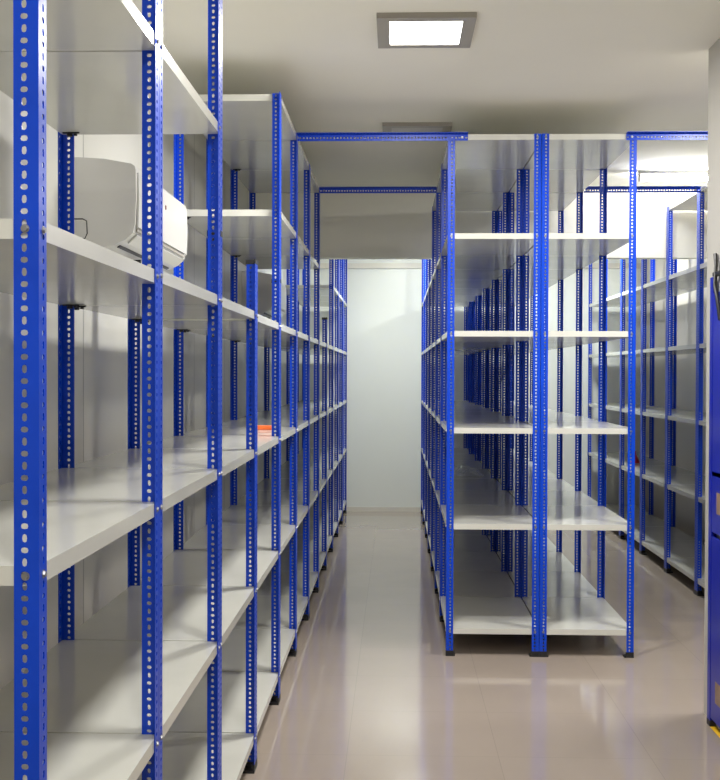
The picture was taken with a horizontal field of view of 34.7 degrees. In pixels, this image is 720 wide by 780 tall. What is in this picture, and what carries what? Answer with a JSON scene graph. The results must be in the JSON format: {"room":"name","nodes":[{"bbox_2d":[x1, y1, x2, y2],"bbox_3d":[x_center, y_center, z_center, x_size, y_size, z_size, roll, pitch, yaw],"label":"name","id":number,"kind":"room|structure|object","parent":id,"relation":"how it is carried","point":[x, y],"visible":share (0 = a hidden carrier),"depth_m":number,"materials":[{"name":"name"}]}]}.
{"room":"storage room","nodes":[
{"label":"storage room","id":0,"kind":"room"},
{"bbox_2d":[0,91,292,688],"bbox_3d":[-1.050,-0.042,5.145,0.150,2.955,15.320,0,1,2],"label":"wall","id":1,"kind":"structure","parent":0,"point":[101,340],"depth_m":4.54,"materials":[{"name":"white paint"}]},
{"bbox_2d":[74,157,187,270],"bbox_3d":[-0.874,-0.657,4.460,0.239,0.317,1.022,0,1,2],"label":"air conditioner","id":2,"kind":"object","parent":1,"relation":"attached to","point":[107,193],"visible":0.77,"depth_m":4.00,"materials":[{"name":"plastic"}]},
{"bbox_2d":[242,271,285,319],"bbox_3d":[-0.733,-0.722,8.953,0.239,0.317,0.970,0,1,2],"label":"air conditioner","id":3,"kind":"object","parent":1,"relation":"attached to","point":[264,280],"visible":0.34,"depth_m":8.47,"materials":[{"name":"plastic"}]},
{"bbox_2d":[253,189,706,258],"bbox_3d":[1.059,-1.299,9.014,3.815,0.540,0.120,0,1,2],"label":"beam","id":4,"kind":"structure","parent":1,"relation":"attached to","point":[352,225],"depth_m":8.97,"materials":[{"name":"paint"}]},
{"bbox_2d":[132,0,719,186],"bbox_3d":[0.936,-1.562,5.061,4.115,0.100,15.320,0,1,2],"label":"ceiling","id":5,"kind":"structure","parent":0,"point":[528,66],"depth_m":5.50,"materials":[{"name":"paint"}]},
{"bbox_2d":[382,122,451,138],"bbox_3d":[0.336,-1.528,6.832,0.400,0.022,0.430,0,1,2],"label":"recessed light","id":6,"kind":"object","parent":5,"relation":"in","point":[387,126],"visible":0.54,"depth_m":6.65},
{"bbox_2d":[392,128,441,138],"bbox_3d":[0.336,-1.528,6.832,0.296,0.010,0.330,0,1,2],"label":"diffuser","id":7,"kind":"object","parent":6,"relation":"attached to","point":[393,129],"depth_m":6.77,"materials":[{"name":"white plastic"}]},
{"bbox_2d":[376,12,476,47],"bbox_3d":[0.273,-1.500,4.818,0.400,0.022,0.430,0,1,2],"label":"recessed light","id":8,"kind":"object","parent":5,"relation":"in","point":[398,29],"visible":1,"depth_m":4.78,"materials":[{"name":"white plastic"}]},
{"bbox_2d":[390,21,462,43],"bbox_3d":[0.273,-1.500,4.818,0.296,0.010,0.330,0,1,2],"label":"diffuser","id":9,"kind":"object","parent":8,"relation":"attached to","point":[401,32],"depth_m":4.82,"materials":[{"name":"white plastic"}]},
{"bbox_2d":[638,170,707,181],"bbox_3d":[2.281,-1.515,8.162,0.620,0.075,0.044,0,1,2],"label":"light","id":10,"kind":"object","parent":5,"relation":"attached to","point":[640,172],"visible":1,"depth_m":8.15,"materials":[{"name":"plastic"}]},
{"bbox_2d":[292,259,640,507],"bbox_3d":[1.169,-0.143,12.664,3.815,2.955,0.150,0,1,2],"label":"wall","id":11,"kind":"structure","parent":0,"point":[384,305],"depth_m":12.61,"materials":[{"name":"white paint"}]},
{"bbox_2d":[344,507,420,511],"bbox_3d":[1.162,1.310,12.606,3.815,0.050,0.008,0,1,2],"label":"baseboard","id":12,"kind":"structure","parent":11,"relation":"attached to","point":[362,509],"depth_m":12.63,"materials":[{"name":"paint"}]},
{"bbox_2d":[320,263,640,268],"bbox_3d":[1.169,-1.352,12.557,3.815,0.055,0.030,0,1,2],"label":"trim","id":13,"kind":"structure","parent":11,"relation":"attached to","point":[322,265],"depth_m":12.57,"materials":[{"name":"paint"}]},
{"bbox_2d":[240,511,719,779],"bbox_3d":[0.927,1.493,5.105,4.115,0.100,15.320,0,1,2],"label":"floor","id":14,"kind":"structure","parent":0,"point":[371,690],"depth_m":5.59,"materials":[{"name":"beige tile"}]},
{"bbox_2d":[0,0,158,779],"bbox_3d":[-0.706,0.085,2.158,0.491,2.790,0.874,0,1,2],"label":"shelving unit","id":15,"kind":"object","parent":14,"relation":"on","point":[39,539],"visible":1,"depth_m":2.08,"materials":[{"name":"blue metal"}]},
{"bbox_2d":[0,0,220,779],"bbox_3d":[-0.678,0.072,3.045,0.491,2.790,0.899,0,1,2],"label":"shelving unit","id":16,"kind":"object","parent":14,"relation":"on","point":[94,686],"visible":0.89,"depth_m":3.09,"materials":[{"name":"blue metal"}]},
{"bbox_2d":[67,0,256,779],"bbox_3d":[-0.650,0.059,3.944,0.491,2.790,0.899,0,1,2],"label":"shelving unit","id":17,"kind":"object","parent":14,"relation":"on","point":[184,754],"visible":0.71,"depth_m":4.07,"materials":[{"name":"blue metal"}]},
{"bbox_2d":[134,91,280,766],"bbox_3d":[-0.622,0.047,4.844,0.491,2.790,0.899,0,1,2],"label":"shelving unit","id":18,"kind":"object","parent":14,"relation":"on","point":[181,567],"visible":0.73,"depth_m":5.08,"materials":[{"name":"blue metal"}]},
{"bbox_2d":[179,94,297,699],"bbox_3d":[-0.594,0.034,5.743,0.491,2.790,0.899,0,1,2],"label":"shelving unit","id":19,"kind":"object","parent":14,"relation":"on","point":[245,116],"visible":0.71,"depth_m":5.81,"materials":[{"name":"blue metal"}]},
{"bbox_2d":[257,425,271,432],"bbox_3d":[-0.457,0.189,5.580,0.080,0.036,0.064,0,1,-5],"label":"box","id":20,"kind":"object","parent":19,"relation":"on","point":[261,428],"visible":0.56,"depth_m":5.55,"materials":[{"name":"orange cardboard"}]},
{"bbox_2d":[258,430,271,432],"bbox_3d":[-0.457,0.199,5.580,0.076,0.016,0.060,0,1,-5],"label":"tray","id":21,"kind":"object","parent":20,"relation":"on","point":[259,431],"depth_m":5.55,"materials":[{"name":"white plastic"}]},
{"bbox_2d":[297,132,467,140],"bbox_3d":[0.105,-1.347,6.132,0.938,0.038,0.038,0,1,2],"label":"bar","id":22,"kind":"object","parent":19,"relation":"attached to","point":[332,134],"visible":0.95,"depth_m":6.14,"materials":[{"name":"metal"}]},
{"bbox_2d":[214,140,309,652],"bbox_3d":[-0.566,0.021,6.643,0.491,2.790,0.899,0,1,2],"label":"shelving unit","id":23,"kind":"object","parent":14,"relation":"on","point":[239,155],"visible":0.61,"depth_m":6.87,"materials":[{"name":"blue metal"}]},
{"bbox_2d":[234,166,319,617],"bbox_3d":[-0.537,0.008,7.542,0.485,2.790,0.899,0,1,2],"label":"shelving unit","id":24,"kind":"object","parent":14,"relation":"on","point":[255,181],"visible":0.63,"depth_m":7.77,"materials":[{"name":"blue metal"}]},
{"bbox_2d":[319,187,435,192],"bbox_3d":[0.122,-1.368,7.888,0.800,0.038,0.038,0,1,2],"label":"bar","id":25,"kind":"object","parent":24,"relation":"attached to","point":[323,189],"visible":1,"depth_m":7.90,"materials":[{"name":"metal"}]},
{"bbox_2d":[252,193,326,586],"bbox_3d":[-0.509,-0.005,8.441,0.485,2.790,0.899,0,1,2],"label":"shelving unit","id":26,"kind":"object","parent":14,"relation":"on","point":[266,483],"visible":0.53,"depth_m":8.85,"materials":[{"name":"blue metal"}]},
{"bbox_2d":[266,259,333,551],"bbox_3d":[-0.481,-0.018,9.341,0.485,2.790,0.899,0,1,2],"label":"shelving unit","id":27,"kind":"object","parent":14,"relation":"on","point":[285,473],"visible":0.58,"depth_m":9.76,"materials":[{"name":"blue metal"}]},
{"bbox_2d":[281,259,338,536],"bbox_3d":[-0.453,-0.031,10.240,0.485,2.790,0.899,0,1,2],"label":"shelving unit","id":28,"kind":"object","parent":14,"relation":"on","point":[324,289],"visible":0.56,"depth_m":10.66,"materials":[{"name":"blue metal"}]},
{"bbox_2d":[288,259,342,535],"bbox_3d":[-0.425,-0.043,11.140,0.485,2.790,0.899,0,1,2],"label":"shelving unit","id":29,"kind":"object","parent":14,"relation":"on","point":[300,298],"visible":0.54,"depth_m":11.56,"materials":[{"name":"blue metal"}]},
{"bbox_2d":[297,259,346,520],"bbox_3d":[-0.397,-0.056,12.039,0.485,2.790,0.899,0,1,2],"label":"shelving unit","id":30,"kind":"object","parent":14,"relation":"on","point":[322,304],"visible":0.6,"depth_m":12.46,"materials":[{"name":"blue metal"}]},
{"bbox_2d":[421,259,470,523],"bbox_3d":[0.895,-0.052,11.999,0.498,2.790,0.899,0,1,2],"label":"shelving unit","id":31,"kind":"object","parent":14,"relation":"on","point":[464,450],"visible":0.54,"depth_m":12.43,"materials":[{"name":"blue metal"}]},
{"bbox_2d":[423,259,477,524],"bbox_3d":[0.867,-0.039,11.100,0.498,2.790,0.899,0,1,2],"label":"shelving unit","id":32,"kind":"object","parent":14,"relation":"on","point":[457,457],"visible":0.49,"depth_m":11.53,"materials":[{"name":"blue metal"}]},
{"bbox_2d":[425,259,484,548],"bbox_3d":[0.839,-0.026,10.200,0.498,2.790,0.899,0,1,2],"label":"shelving unit","id":33,"kind":"object","parent":14,"relation":"on","point":[476,464],"visible":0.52,"depth_m":10.62,"materials":[{"name":"blue metal"}]},
{"bbox_2d":[427,217,494,568],"bbox_3d":[0.811,-0.013,9.301,0.498,2.790,0.899,0,1,2],"label":"shelving unit","id":34,"kind":"object","parent":14,"relation":"on","point":[460,542],"visible":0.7,"depth_m":9.61,"materials":[{"name":"blue metal"}]},
{"bbox_2d":[431,193,505,591],"bbox_3d":[0.783,0.000,8.401,0.498,2.790,0.899,0,1,2],"label":"shelving unit","id":35,"kind":"object","parent":14,"relation":"on","point":[462,560],"visible":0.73,"depth_m":8.62,"materials":[{"name":"blue metal"}]},
{"bbox_2d":[434,169,519,614],"bbox_3d":[0.753,0.012,7.502,0.501,2.790,0.899,0,1,2],"label":"shelving unit","id":36,"kind":"object","parent":14,"relation":"on","point":[465,583],"visible":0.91,"depth_m":7.66,"materials":[{"name":"blue metal"}]},
{"bbox_2d":[439,134,541,656],"bbox_3d":[0.725,0.025,6.601,0.501,2.790,0.902,0,1,2],"label":"shelving unit","id":37,"kind":"object","parent":14,"relation":"on","point":[460,614],"visible":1,"depth_m":6.32,"materials":[{"name":"blue metal"}]},
{"bbox_2d":[467,302,518,453],"bbox_3d":[1.396,-0.050,11.983,0.503,2.790,0.899,0,1,2],"label":"shelving unit","id":38,"kind":"object","parent":14,"relation":"on","point":[477,302],"visible":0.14,"depth_m":12.42,"materials":[{"name":"blue metal"}]},
{"bbox_2d":[473,296,532,460],"bbox_3d":[1.368,-0.037,11.084,0.503,2.790,0.899,0,1,2],"label":"shelving unit","id":39,"kind":"object","parent":14,"relation":"on","point":[482,296],"visible":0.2,"depth_m":11.50,"materials":[{"name":"blue metal"}]},
{"bbox_2d":[479,289,544,534],"bbox_3d":[1.339,-0.024,10.184,0.503,2.790,0.899,0,1,2],"label":"shelving unit","id":40,"kind":"object","parent":14,"relation":"on","point":[530,463],"visible":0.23,"depth_m":10.62,"materials":[{"name":"blue metal"}]},
{"bbox_2d":[487,221,560,551],"bbox_3d":[1.311,-0.012,9.285,0.503,2.790,0.899,0,1,2],"label":"shelving unit","id":41,"kind":"object","parent":14,"relation":"on","point":[551,547],"visible":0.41,"depth_m":9.60,"materials":[{"name":"blue metal"}]},
{"bbox_2d":[496,192,579,571],"bbox_3d":[1.283,0.001,8.386,0.503,2.790,0.899,0,1,2],"label":"shelving unit","id":42,"kind":"object","parent":14,"relation":"on","point":[558,201],"visible":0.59,"depth_m":8.70,"materials":[{"name":"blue metal"}]},
{"bbox_2d":[507,169,602,597],"bbox_3d":[1.257,0.014,7.486,0.506,2.790,0.899,0,1,2],"label":"shelving unit","id":43,"kind":"object","parent":14,"relation":"on","point":[559,584],"visible":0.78,"depth_m":7.70,"materials":[{"name":"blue metal"}]},
{"bbox_2d":[521,134,636,657],"bbox_3d":[1.228,0.027,6.585,0.506,2.790,0.902,0,1,2],"label":"shelving unit","id":44,"kind":"object","parent":14,"relation":"on","point":[557,615],"visible":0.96,"depth_m":6.30,"materials":[{"name":"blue metal"}]},
{"bbox_2d":[587,259,652,514],"bbox_3d":[2.687,-0.046,11.943,0.502,2.790,0.899,0,1,2],"label":"shelving unit","id":45,"kind":"object","parent":14,"relation":"on","point":[613,507],"visible":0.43,"depth_m":12.35,"materials":[{"name":"blue metal"}]},
{"bbox_2d":[605,259,673,537],"bbox_3d":[2.659,-0.033,11.044,0.502,2.790,0.899,0,1,2],"label":"shelving unit","id":46,"kind":"object","parent":14,"relation":"on","point":[651,520],"visible":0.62,"depth_m":11.35,"materials":[{"name":"blue metal"}]},
{"bbox_2d":[630,451,639,462],"bbox_3d":[2.610,0.634,10.934,0.090,0.110,0.090,0,1,2],"label":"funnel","id":47,"kind":"object","parent":46,"relation":"on","point":[636,457],"visible":0.61,"depth_m":10.91,"materials":[{"name":"red plastic"}]},
{"bbox_2d":[619,259,695,552],"bbox_3d":[2.631,-0.020,10.144,0.502,2.790,0.899,0,1,2],"label":"shelving unit","id":48,"kind":"object","parent":14,"relation":"on","point":[651,533],"visible":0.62,"depth_m":10.53,"materials":[{"name":"blue metal"}]},
{"bbox_2d":[640,207,706,571],"bbox_3d":[2.603,-0.007,9.245,0.502,2.790,0.899,0,1,2],"label":"shelving unit","id":49,"kind":"object","parent":14,"relation":"on","point":[678,549],"visible":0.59,"depth_m":9.44,"materials":[{"name":"blue metal"}]},
{"bbox_2d":[665,190,707,594],"bbox_3d":[2.575,0.006,8.345,0.502,2.790,0.899,0,1,2],"label":"shelving unit","id":50,"kind":"object","parent":14,"relation":"on","point":[687,566],"visible":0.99,"depth_m":8.64,"materials":[{"name":"blue metal"}]},
{"bbox_2d":[696,183,707,595],"bbox_3d":[2.546,0.019,7.446,0.502,2.790,0.899,0,1,2],"label":"shelving unit","id":51,"kind":"object","parent":14,"relation":"on","point":[700,581],"visible":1,"depth_m":7.89,"materials":[{"name":"blue metal"}]},
{"bbox_2d":[583,186,700,192],"bbox_3d":[1.917,-1.362,7.832,0.788,0.038,0.038,0,1,2],"label":"bar","id":52,"kind":"object","parent":51,"relation":"attached to","point":[587,190],"visible":0.86,"depth_m":7.85,"materials":[{"name":"metal"}]},
{"bbox_2d":[707,253,719,727],"bbox_3d":[1.502,0.433,4.760,0.048,2.033,0.456,0,1,2],"label":"stepladder","id":53,"kind":"object","parent":14,"relation":"on","point":[713,649],"visible":1,"depth_m":4.90,"materials":[{"name":"blue metal"}]},
{"bbox_2d":[710,727,719,737],"bbox_3d":[1.508,1.450,4.691,0.027,0.001,0.630,0,1,2],"label":"tape","id":54,"kind":"object","parent":14,"relation":"on","point":[716,730],"visible":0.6,"depth_m":4.90,"materials":[{"name":"yellow plastic"}]},
{"bbox_3d":[2.518,0.031,6.546,0.502,2.790,0.899,0,1,2],"label":"shelving unit","id":55,"kind":"object","parent":14,"relation":"on","visible":0},
{"bbox_2d":[626,131,707,139],"bbox_3d":[1.858,-1.341,6.077,0.895,0.038,0.038,0,1,2],"label":"bar","id":56,"kind":"object","parent":55,"relation":"attached to","point":[631,134],"visible":0.87,"depth_m":6.10,"materials":[{"name":"metal"}]},
{"bbox_2d":[643,259,706,542],"bbox_3d":[2.913,-0.028,5.022,0.150,2.955,15.320,0,1,2],"label":"wall","id":57,"kind":"structure","parent":0,"point":[686,381],"depth_m":10.89,"materials":[{"name":"white paint"}]},
{"bbox_2d":[704,38,719,729],"bbox_3d":[1.483,0.021,1.345,0.120,2.955,7.580,0,1,2],"label":"wall partition","id":58,"kind":"structure","parent":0,"point":[713,200],"depth_m":5.08,"materials":[{"name":"paint"}]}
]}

